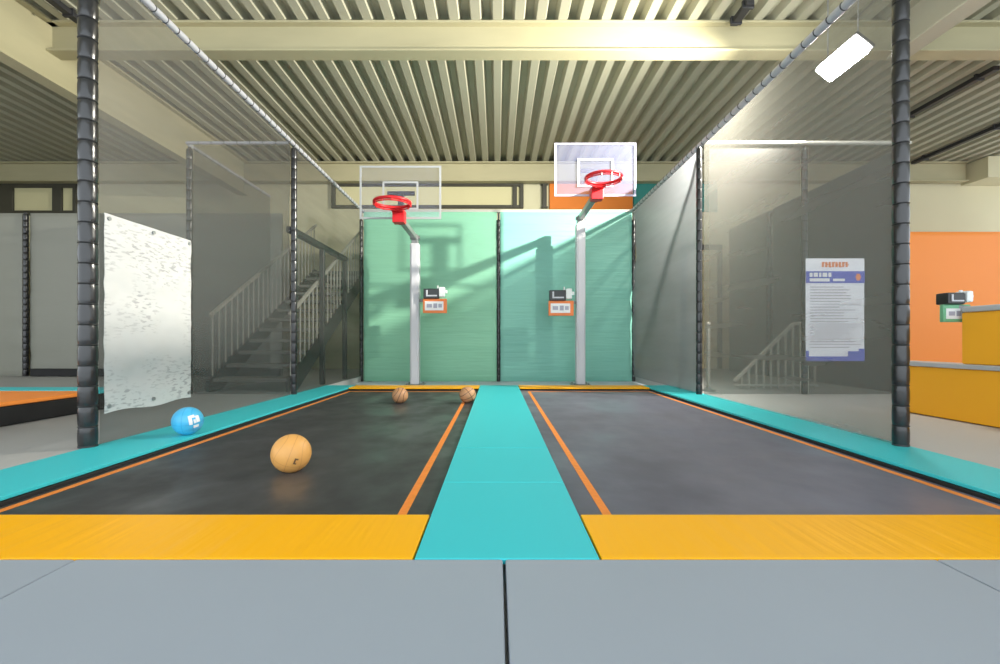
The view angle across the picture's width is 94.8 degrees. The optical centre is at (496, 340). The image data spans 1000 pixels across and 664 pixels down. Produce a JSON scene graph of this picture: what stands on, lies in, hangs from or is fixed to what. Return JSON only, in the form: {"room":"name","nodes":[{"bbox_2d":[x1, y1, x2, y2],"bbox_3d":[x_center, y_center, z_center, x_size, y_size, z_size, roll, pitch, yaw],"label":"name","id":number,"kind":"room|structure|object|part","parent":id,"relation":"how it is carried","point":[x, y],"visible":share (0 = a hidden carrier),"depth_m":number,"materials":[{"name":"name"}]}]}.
{"room":"indoor trampoline park","nodes":[
{"label":"indoor trampoline park","id":0,"kind":"room"},
{"bbox_2d":[351,381,644,384],"bbox_3d":[0.020,0.900,9.510,5.080,0.300,4.980,0,0,0],"label":"floor","id":1,"kind":"structure","parent":0,"point":[362,382],"depth_m":8.31,"materials":[{"name":"plastic"}]},
{"bbox_2d":[359,219,362,381],"bbox_3d":[-2.520,-0.810,8.540,0.068,3.120,0.068,0,0,-37],"label":"post","id":2,"kind":"object","parent":1,"relation":"on","point":[360,223],"visible":0.8,"depth_m":8.52,"materials":[{"name":"black plastic"}]},
{"bbox_2d":[360,166,440,384],"bbox_3d":[-1.398,-0.892,6.952,1.180,3.285,2.136,0,0,0],"label":"basketball hoop","id":3,"kind":"object","parent":1,"relation":"on","point":[398,217],"visible":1,"depth_m":7.64,"materials":[{"name":"metal"}]},
{"bbox_3d":[-1.398,-1.765,7.280,0.085,0.095,1.161,0,0,0],"label":"arm","id":4,"kind":"part","parent":3,"relation":"part of","materials":[{"name":"metal"}]},
{"bbox_3d":[-1.398,0.733,7.860,0.320,0.035,0.320,0,0,0],"label":"plate","id":5,"kind":"part","parent":3,"relation":"part of","materials":[{"name":"metal"}]},
{"bbox_2d":[419,285,446,312],"bbox_3d":[-1.084,-0.698,7.727,0.508,0.460,0.166,0,0,12],"label":"score","id":6,"kind":"object","parent":3,"relation":"attached to","point":[432,303],"visible":1,"depth_m":7.69,"materials":[{"name":"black plastic"}]},
{"bbox_2d":[427,303,441,307],"bbox_3d":[-1.048,-0.590,7.694,0.256,0.076,0.002,0,0,0],"label":"print","id":7,"kind":"object","parent":6,"relation":"attached to","point":[429,305],"depth_m":7.69},
{"bbox_2d":[363,212,496,380],"bbox_3d":[-1.240,-0.825,8.559,2.480,3.150,0.082,0,0,0],"label":"wall padding","id":8,"kind":"object","parent":1,"relation":"on","point":[458,250],"visible":0.85,"depth_m":8.53,"materials":[{"name":"green fabric"}]},
{"bbox_2d":[362,209,632,212],"bbox_3d":[0.015,-2.420,8.580,5.090,0.060,0.060,0,0,0],"label":"rail","id":9,"kind":"object","parent":8,"relation":"on","point":[365,210],"visible":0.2,"depth_m":8.55,"materials":[{"name":"white metal"}]},
{"bbox_2d":[497,213,499,381],"bbox_3d":[0.030,-0.810,8.540,0.068,3.120,0.068,0,0,-37],"label":"post","id":10,"kind":"object","parent":1,"relation":"on","point":[498,220],"visible":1,"depth_m":8.51,"materials":[{"name":"black plastic"}]},
{"bbox_2d":[500,212,631,380],"bbox_3d":[1.285,-0.825,8.559,2.450,3.150,0.081,0,0,0],"label":"wall padding","id":11,"kind":"object","parent":1,"relation":"on","point":[537,249],"visible":0.91,"depth_m":8.53,"materials":[{"name":"green fabric"}]},
{"bbox_2d":[554,143,635,384],"bbox_3d":[1.422,-1.058,6.952,1.180,3.615,2.136,0,0,0],"label":"basketball hoop","id":12,"kind":"object","parent":1,"relation":"on","point":[596,194],"visible":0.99,"depth_m":7.77,"materials":[{"name":"metal"}]},
{"bbox_2d":[548,287,575,315],"bbox_3d":[1.106,-0.665,7.759,0.483,0.483,0.198,0,0,0],"label":"score","id":13,"kind":"object","parent":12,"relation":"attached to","point":[557,305],"visible":1,"depth_m":7.69,"materials":[{"name":"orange plastic"}]},
{"bbox_2d":[553,306,568,309],"bbox_3d":[1.066,-0.552,7.694,0.269,0.080,0.002,0,0,0],"label":"print","id":14,"kind":"object","parent":13,"relation":"attached to","point":[554,307],"depth_m":7.69},
{"bbox_3d":[1.422,0.733,7.860,0.320,0.035,0.320,0,0,0],"label":"plate","id":15,"kind":"part","parent":12,"relation":"part of","materials":[{"name":"metal"}]},
{"bbox_3d":[1.422,-2.095,7.280,0.085,0.095,1.161,0,0,0],"label":"arm","id":16,"kind":"part","parent":12,"relation":"part of","materials":[{"name":"metal"}]},
{"bbox_2d":[632,213,635,381],"bbox_3d":[2.540,-0.810,8.540,0.068,3.120,0.068,0,0,37],"label":"post","id":17,"kind":"object","parent":1,"relation":"on","point":[633,220],"visible":0.63,"depth_m":8.52,"materials":[{"name":"black plastic"}]},
{"bbox_2d":[0,0,999,163],"bbox_3d":[-0.068,-4.265,4.450,25.725,0.230,12.900,0,0,0],"label":"ceiling","id":18,"kind":"structure","parent":0,"point":[333,110],"depth_m":7.94,"materials":[{"name":"beige metal"}]},
{"bbox_2d":[45,0,76,23],"bbox_3d":[-5.350,-4.100,5.400,0.140,0.100,1.000,0,0,0],"label":"conduit","id":19,"kind":"object","parent":18,"relation":"attached to","point":[67,12],"visible":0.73,"depth_m":5.68,"materials":[{"name":"metal"}]},
{"bbox_2d":[0,0,247,195],"bbox_3d":[-5.850,-3.750,4.300,0.220,0.800,12.600,0,0,0],"label":"girder","id":20,"kind":"object","parent":18,"relation":"attached to","point":[25,34],"visible":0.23,"depth_m":5.95,"materials":[{"name":"beige metal"}]},
{"bbox_2d":[0,161,968,183],"bbox_3d":[-1.000,-3.925,10.720,23.800,0.450,0.200,0,0,0],"label":"roof beam","id":21,"kind":"structure","parent":18,"relation":"attached to","point":[11,172],"depth_m":10.70,"materials":[{"name":"beige metal"}]},
{"bbox_2d":[46,20,999,59],"bbox_3d":[0.000,-3.953,6.050,25.800,0.395,0.220,0,0,0],"label":"roof beam","id":22,"kind":"structure","parent":18,"relation":"attached to","point":[218,39],"depth_m":6.03,"materials":[{"name":"beige metal"}]},
{"bbox_2d":[730,0,753,25],"bbox_3d":[3.060,-4.100,5.750,0.140,0.100,0.400,0,0,0],"label":"conduit","id":23,"kind":"object","parent":18,"relation":"attached to","point":[746,5],"visible":1,"depth_m":5.71,"materials":[{"name":"metal"}]},
{"bbox_2d":[910,0,991,56],"bbox_3d":[5.150,-3.890,1.965,0.260,0.520,7.930,0,0,0],"label":"girder","id":24,"kind":"object","parent":18,"relation":"attached to","point":[929,19],"depth_m":5.39,"materials":[{"name":"grey paint"}]},
{"bbox_2d":[910,66,999,117],"bbox_3d":[7.500,-4.100,7.750,0.140,0.100,1.700,0,0,0],"label":"conduit","id":25,"kind":"object","parent":18,"relation":"attached to","point":[977,77],"visible":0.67,"depth_m":7.47,"materials":[{"name":"metal"}]},
{"bbox_2d":[911,123,999,163],"bbox_3d":[9.580,-4.100,9.550,0.140,0.100,2.100,0,0,0],"label":"conduit","id":26,"kind":"object","parent":18,"relation":"attached to","point":[994,127],"visible":1,"depth_m":9.52,"materials":[{"name":"metal"}]},
{"bbox_2d":[0,369,999,663],"bbox_3d":[0.000,0.953,5.700,26.000,0.595,12.600,0,0,0],"label":"floor","id":27,"kind":"structure","parent":0,"point":[21,443],"depth_m":3.48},
{"bbox_2d":[0,213,23,375],"bbox_3d":[-10.680,-0.863,8.559,3.840,3.025,0.082,0,0,0],"label":"mat","id":28,"kind":"object","parent":27,"relation":"on","point":[11,356],"visible":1,"depth_m":8.53,"materials":[{"name":"grey plastic"}]},
{"bbox_2d":[22,212,28,375],"bbox_3d":[-8.720,-0.863,8.510,0.090,3.025,0.090,0,0,-38],"label":"post","id":29,"kind":"object","parent":27,"relation":"on","point":[25,217],"visible":1,"depth_m":8.48,"materials":[{"name":"black plastic"}]},
{"bbox_2d":[0,560,73,598],"bbox_3d":[-2.729,0.680,0.436,2.942,0.060,1.872,0,0,0],"label":"floor mat","id":30,"kind":"object","parent":27,"relation":"on","point":[15,575],"visible":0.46,"depth_m":1.30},
{"bbox_2d":[0,387,103,426],"bbox_3d":[-5.635,0.556,3.400,3.770,0.188,2.440,0,0,0],"label":"trampoline","id":31,"kind":"object","parent":27,"relation":"on","point":[18,405],"visible":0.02,"depth_m":3.87,"materials":[{"name":"black fabric"}]},
{"bbox_2d":[77,0,98,448],"bbox_3d":[-2.517,-0.863,2.830,0.100,3.025,0.100,0,0,-22],"label":"post","id":32,"kind":"object","parent":27,"relation":"on","point":[87,10],"visible":1,"depth_m":2.79,"materials":[{"name":"black plastic"}]},
{"bbox_2d":[140,0,363,211],"bbox_3d":[-2.500,-2.420,5.650,0.057,0.056,5.813,0,0,0],"label":"rail","id":33,"kind":"object","parent":32,"relation":"on","point":[149,4],"visible":0.98,"depth_m":4.27,"materials":[{"name":"grey plastic"}]},
{"bbox_2d":[98,0,290,443],"bbox_3d":[-2.501,-0.865,4.230,0.026,3.030,2.680,0,0,0],"label":"safety net","id":34,"kind":"object","parent":33,"relation":"hanging from","point":[154,125],"visible":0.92,"depth_m":3.88,"materials":[{"name":"grey fabric"}]},
{"bbox_2d":[103,212,190,413],"bbox_3d":[-2.475,-0.170,3.310,0.022,1.280,0.821,0,0,0],"label":"banner","id":35,"kind":"object","parent":34,"relation":"hanging from","point":[147,282],"visible":1,"depth_m":3.24,"materials":[{"name":"fabric"}]},
{"bbox_2d":[297,151,361,392],"bbox_3d":[-2.503,-0.865,7.075,0.022,3.030,2.810,0,0,0],"label":"safety net","id":36,"kind":"object","parent":33,"relation":"hanging from","point":[313,331],"visible":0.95,"depth_m":6.71,"materials":[{"name":"black fabric"}]},
{"bbox_2d":[30,213,282,375],"bbox_3d":[-6.340,-0.863,8.559,4.680,3.025,0.082,0,0,0],"label":"wall panel","id":37,"kind":"object","parent":27,"relation":"on","point":[53,236],"visible":0.3,"depth_m":8.53,"materials":[{"name":"grey paint"}]},
{"bbox_2d":[30,369,280,375],"bbox_3d":[-6.300,0.580,8.490,4.600,0.140,0.060,0,0,0],"label":"board","id":38,"kind":"object","parent":37,"relation":"attached to","point":[33,372],"visible":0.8,"depth_m":8.46,"materials":[{"name":"black fabric"}]},
{"bbox_2d":[186,149,192,393],"bbox_3d":[-3.770,-0.863,5.640,0.072,3.025,0.072,0,0,8],"label":"post","id":39,"kind":"object","parent":27,"relation":"on","point":[189,171],"visible":0.27,"depth_m":5.62,"materials":[{"name":"black plastic"}]},
{"bbox_2d":[208,141,288,144],"bbox_3d":[-3.170,-2.420,5.620,1.251,0.042,0.041,0,0,0],"label":"rail","id":40,"kind":"object","parent":39,"relation":"on","point":[212,142],"visible":0.62,"depth_m":5.61,"materials":[{"name":"grey metal"}]},
{"bbox_2d":[239,175,270,196],"bbox_3d":[-3.800,-2.420,6.680,0.046,0.046,2.031,0,0,0],"label":"rail","id":41,"kind":"object","parent":40,"relation":"attached to","point":[249,183],"visible":0.42,"depth_m":7.26,"materials":[{"name":"grey metal"}]},
{"bbox_2d":[193,153,270,392],"bbox_3d":[-3.796,-0.875,6.710,0.021,3.050,1.980,0,0,0],"label":"safety net","id":42,"kind":"object","parent":27,"relation":"on","point":[218,186],"visible":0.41,"depth_m":6.56,"materials":[{"name":"black fabric"}]},
{"bbox_2d":[0,389,478,559],"bbox_3d":[-1.159,0.910,4.080,2.003,0.479,5.320,0,0,0],"label":"trampoline","id":43,"kind":"object","parent":27,"relation":"on","point":[372,454],"visible":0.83,"depth_m":2.47,"materials":[{"name":"black fabric"}]},
{"bbox_2d":[0,412,269,500],"bbox_3d":[-2.290,0.659,2.300,0.440,0.019,3.800,0,0,0],"label":"pad","id":44,"kind":"object","parent":43,"relation":"on","point":[17,480],"visible":1,"depth_m":2.59,"materials":[{"name":"teal plastic"}]},
{"bbox_2d":[171,407,203,434],"bbox_3d":[-2.144,0.554,3.190,0.193,0.192,0.192,0,0,28],"label":"ball","id":45,"kind":"object","parent":44,"relation":"on","point":[187,420],"visible":1,"depth_m":3.13,"materials":[{"name":"blue rubber"}]},
{"bbox_2d":[0,515,428,560],"bbox_3d":[-1.159,0.659,1.552,1.812,0.019,0.347,0,0,0],"label":"pad","id":46,"kind":"object","parent":43,"relation":"on","point":[22,537],"visible":0.77,"depth_m":1.53,"materials":[{"name":"orange plastic"}]},
{"bbox_2d":[225,385,355,413],"bbox_3d":[-2.290,0.659,5.482,0.440,0.019,2.556,0,0,0],"label":"pad","id":47,"kind":"object","parent":43,"relation":"on","point":[285,402],"visible":0.78,"depth_m":5.03,"materials":[{"name":"teal plastic"}]},
{"bbox_2d":[291,146,296,394],"bbox_3d":[-2.480,-0.863,5.620,0.072,3.025,0.072,0,0,-8],"label":"post","id":48,"kind":"object","parent":47,"relation":"on","point":[293,149],"visible":0.99,"depth_m":5.59,"materials":[{"name":"black plastic"}]},
{"bbox_2d":[270,434,311,472],"bbox_3d":[-1.100,0.601,2.460,0.202,0.202,0.202,0,0,25],"label":"basketball","id":49,"kind":"object","parent":43,"relation":"on","point":[290,453],"visible":1,"depth_m":2.39,"materials":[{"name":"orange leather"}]},
{"bbox_2d":[392,387,407,402],"bbox_3d":[-1.095,0.614,5.200,0.180,0.180,0.180,0,0,13],"label":"basketball","id":50,"kind":"object","parent":43,"relation":"on","point":[399,395],"visible":1,"depth_m":5.14,"materials":[{"name":"orange rubber"}]},
{"bbox_2d":[349,385,479,388],"bbox_3d":[-1.159,0.659,6.580,1.812,0.019,0.360,0,0,0],"label":"pad","id":51,"kind":"object","parent":43,"relation":"on","point":[356,386],"visible":0.98,"depth_m":6.57,"materials":[{"name":"orange plastic"}]},
{"bbox_2d":[459,386,475,402],"bbox_3d":[-0.328,0.600,5.140,0.184,0.184,0.184,0,0,25],"label":"basketball","id":52,"kind":"object","parent":43,"relation":"on","point":[467,394],"visible":1,"depth_m":5.07,"materials":[{"name":"orange rubber"}]},
{"bbox_2d":[457,385,546,447],"bbox_3d":[0.030,0.659,4.782,0.554,0.019,3.956,0,0,0],"label":"pad","id":53,"kind":"object","parent":43,"relation":"on","point":[500,416],"visible":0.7,"depth_m":3.62,"materials":[{"name":"teal plastic"}]},
{"bbox_2d":[444,448,562,481],"bbox_3d":[0.030,0.659,2.461,0.554,0.019,0.678,0,0,0],"label":"pad","id":54,"kind":"object","parent":43,"relation":"on","point":[467,464],"visible":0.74,"depth_m":2.38,"materials":[{"name":"teal plastic"}]},
{"bbox_2d":[415,482,598,563],"bbox_3d":[0.030,0.659,1.746,0.554,0.019,0.743,0,0,0],"label":"pad","id":55,"kind":"object","parent":43,"relation":"on","point":[503,521],"visible":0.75,"depth_m":1.63,"materials":[{"name":"teal plastic"}]},
{"bbox_2d":[0,560,504,663],"bbox_3d":[-0.619,0.680,0.436,1.271,0.060,1.872,0,0,0],"label":"floor mat","id":56,"kind":"object","parent":27,"relation":"on","point":[82,611],"visible":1,"depth_m":1.10,"materials":[{"name":"grey plastic"}]},
{"bbox_2d":[206,226,363,391],"bbox_3d":[-3.200,-0.868,8.370,1.065,3.036,4.960,0,0,0],"label":"staircase","id":57,"kind":"structure","parent":27,"relation":"on","point":[252,342],"depth_m":6.88,"materials":[{"name":"metal"}]},
{"bbox_3d":[-3.710,-1.350,7.690,0.045,2.073,3.495,0,0,0],"label":"handrail","id":58,"kind":"part","parent":57,"relation":"part of","materials":[{"name":"grey metal"}]},
{"bbox_3d":[-2.690,-1.350,7.690,0.045,2.073,3.495,0,0,0],"label":"handrail","id":59,"kind":"part","parent":57,"relation":"part of","materials":[{"name":"grey metal"}]},
{"bbox_2d":[287,226,347,382],"bbox_3d":[-2.620,-0.400,6.878,0.090,2.100,2.155,0,0,0],"label":"guard rail","id":60,"kind":"object","parent":27,"relation":"on","point":[316,242],"visible":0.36,"depth_m":6.89,"materials":[{"name":"metal"}]},
{"bbox_2d":[632,153,695,391],"bbox_3d":[2.515,-0.863,7.075,0.075,3.025,2.811,0,0,1],"label":"safety net","id":61,"kind":"object","parent":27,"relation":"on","point":[664,291],"visible":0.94,"depth_m":6.75,"materials":[{"name":"grey fabric"}]},
{"bbox_2d":[505,560,999,663],"bbox_3d":[0.666,0.680,0.436,1.282,0.060,1.872,0,0,0],"label":"floor mat","id":62,"kind":"object","parent":27,"relation":"on","point":[559,611],"visible":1,"depth_m":1.10,"materials":[{"name":"grey plastic"}]},
{"bbox_2d":[520,389,999,559],"bbox_3d":[1.218,0.910,4.080,2.003,0.479,5.320,0,0,0],"label":"trampoline","id":63,"kind":"object","parent":27,"relation":"on","point":[613,451],"visible":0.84,"depth_m":2.49,"materials":[{"name":"black fabric"}]},
{"bbox_2d":[518,385,649,388],"bbox_3d":[1.219,0.659,6.580,1.812,0.019,0.360,0,0,0],"label":"pad","id":64,"kind":"object","parent":63,"relation":"on","point":[519,386],"visible":0.95,"depth_m":6.43,"materials":[{"name":"orange plastic"}]},
{"bbox_2d":[642,385,768,413],"bbox_3d":[2.345,0.659,5.482,0.430,0.019,2.556,0,0,0],"label":"pad","id":65,"kind":"object","parent":63,"relation":"on","point":[722,405],"visible":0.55,"depth_m":5.03,"materials":[{"name":"teal plastic"}]},
{"bbox_2d":[696,146,701,394],"bbox_3d":[2.470,-0.863,5.620,0.072,3.025,0.072,0,0,-8],"label":"post","id":66,"kind":"object","parent":65,"relation":"on","point":[699,149],"visible":1,"depth_m":5.59,"materials":[{"name":"black plastic"}]},
{"bbox_2d":[581,515,999,560],"bbox_3d":[1.219,0.659,1.552,1.812,0.019,0.347,0,0,0],"label":"pad","id":67,"kind":"object","parent":63,"relation":"on","point":[613,537],"visible":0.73,"depth_m":1.53,"materials":[{"name":"orange plastic"}]},
{"bbox_2d":[730,412,999,498],"bbox_3d":[2.345,0.659,2.600,0.430,0.019,3.200,0,0,0],"label":"pad","id":68,"kind":"object","parent":63,"relation":"on","point":[981,478],"visible":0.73,"depth_m":2.63,"materials":[{"name":"teal plastic"}]},
{"bbox_2d":[891,0,909,446],"bbox_3d":[2.510,-0.863,2.860,0.088,3.025,0.088,0,0,-37],"label":"post","id":69,"kind":"object","parent":68,"relation":"on","point":[900,13],"visible":1,"depth_m":2.83,"materials":[{"name":"black plastic"}]},
{"bbox_2d":[630,0,856,211],"bbox_3d":[2.510,-2.420,5.660,0.069,0.068,5.792,0,0,0],"label":"rail","id":70,"kind":"object","parent":69,"relation":"on","point":[839,10],"visible":0.97,"depth_m":4.27,"materials":[{"name":"grey plastic"}]},
{"bbox_2d":[704,0,891,442],"bbox_3d":[2.510,-0.863,4.235,0.017,3.025,2.670,0,0,0],"label":"safety net","id":71,"kind":"object","parent":70,"relation":"hanging from","point":[798,182],"visible":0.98,"depth_m":3.69,"materials":[{"name":"grey fabric"}]},
{"bbox_2d":[909,304,999,427],"bbox_3d":[3.840,0.188,2.665,0.230,0.925,3.370,0,0,0],"label":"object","id":72,"kind":"structure","parent":27,"relation":"on","point":[970,393],"depth_m":3.66,"materials":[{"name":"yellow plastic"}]},
{"bbox_3d":[3.840,0.205,2.665,0.230,0.040,3.370,0,0,0],"label":"rail","id":73,"kind":"part","parent":72,"relation":"part of","materials":[{"name":"silver metal"}]},
{"bbox_3d":[3.842,-0.253,2.340,0.215,0.045,2.720,0,0,0],"label":"cap rail","id":74,"kind":"part","parent":72,"relation":"part of","materials":[{"name":"silver metal"}]},
{"bbox_2d":[909,232,999,362],"bbox_3d":[8.900,-0.690,8.563,7.200,2.680,0.074,0,0,0],"label":"mat","id":75,"kind":"object","parent":27,"relation":"on","point":[940,262],"visible":0.3,"depth_m":8.53,"materials":[{"name":"orange plastic"}]},
{"bbox_2d":[936,290,973,321],"bbox_3d":[3.766,-0.285,3.763,0.230,0.259,0.153,0,0,0],"label":"score","id":76,"kind":"object","parent":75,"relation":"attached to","point":[951,304],"visible":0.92,"depth_m":3.75,"materials":[{"name":"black plastic"}]},
{"bbox_2d":[949,311,963,315],"bbox_3d":[3.759,-0.224,3.753,0.144,0.043,0.002,0,0,0],"label":"print","id":77,"kind":"object","parent":76,"relation":"attached to","point":[951,313],"depth_m":3.75},
{"bbox_2d":[938,560,999,591],"bbox_3d":[2.756,0.680,0.436,2.889,0.060,1.872,0,0,0],"label":"floor mat","id":78,"kind":"object","parent":27,"relation":"on","point":[987,572],"visible":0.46,"depth_m":1.31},
{"bbox_2d":[29,184,999,368],"bbox_3d":[0.000,-1.825,11.000,26.000,5.150,0.200,0,0,0],"label":"wall","id":79,"kind":"structure","parent":0,"point":[933,207],"depth_m":10.90,"materials":[{"name":"beige paint"}]},
{"bbox_2d":[0,184,77,215],"bbox_3d":[-11.050,-3.340,10.852,2.300,0.740,0.095,0,0,0],"label":"window","id":80,"kind":"structure","parent":79,"relation":"in","point":[14,198],"depth_m":10.82,"materials":[{"name":"beige glass"}]},
{"bbox_3d":[-11.050,-3.340,10.873,2.260,0.700,0.025,0,0,0],"label":"pane","id":81,"kind":"part","parent":80,"relation":"part of","materials":[{"name":"glass"}]},
{"bbox_2d":[331,184,523,208],"bbox_3d":[-1.637,-3.420,10.852,4.525,0.580,0.095,0,0,0],"label":"window","id":82,"kind":"structure","parent":79,"relation":"in","point":[453,196],"depth_m":10.86,"materials":[{"name":"beige glass"}]},
{"bbox_3d":[-1.640,-3.420,10.873,4.480,0.540,0.025,0,0,0],"label":"pane","id":83,"kind":"part","parent":82,"relation":"part of","materials":[{"name":"glass"}]},
{"bbox_2d":[541,184,547,208],"bbox_3d":[1.125,-3.420,10.852,0.150,0.580,0.095,0,0,0],"label":"window","id":84,"kind":"structure","parent":79,"relation":"in","point":[544,186],"depth_m":10.81,"materials":[{"name":"grey metal"}]},
{"bbox_2d":[549,184,632,208],"bbox_3d":[2.220,-3.430,10.870,1.960,0.640,0.060,0,0,0],"label":"wall panel","id":85,"kind":"object","parent":79,"relation":"attached to","point":[555,202],"visible":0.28,"depth_m":10.84,"materials":[{"name":"orange paint"}]},
{"bbox_2d":[633,184,703,211],"bbox_3d":[4.210,-3.410,10.870,1.980,0.720,0.060,0,0,0],"label":"wall panel","id":86,"kind":"object","parent":79,"relation":"attached to","point":[642,190],"visible":0.06,"depth_m":10.84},
{"bbox_2d":[702,244,704,368],"bbox_3d":[4.825,-0.810,10.838,0.950,2.920,0.123,0,0,0],"label":"door","id":87,"kind":"structure","parent":79,"relation":"in","point":[703,303],"depth_m":10.85,"materials":[{"name":"metal"}]},
{"bbox_2d":[961,156,999,185],"bbox_3d":[11.970,-3.905,10.600,1.940,0.470,0.600,0,0,0],"label":"beam","id":88,"kind":"structure","parent":79,"relation":"attached to","point":[985,171],"depth_m":10.49,"materials":[{"name":"beige paint"}]}
]}

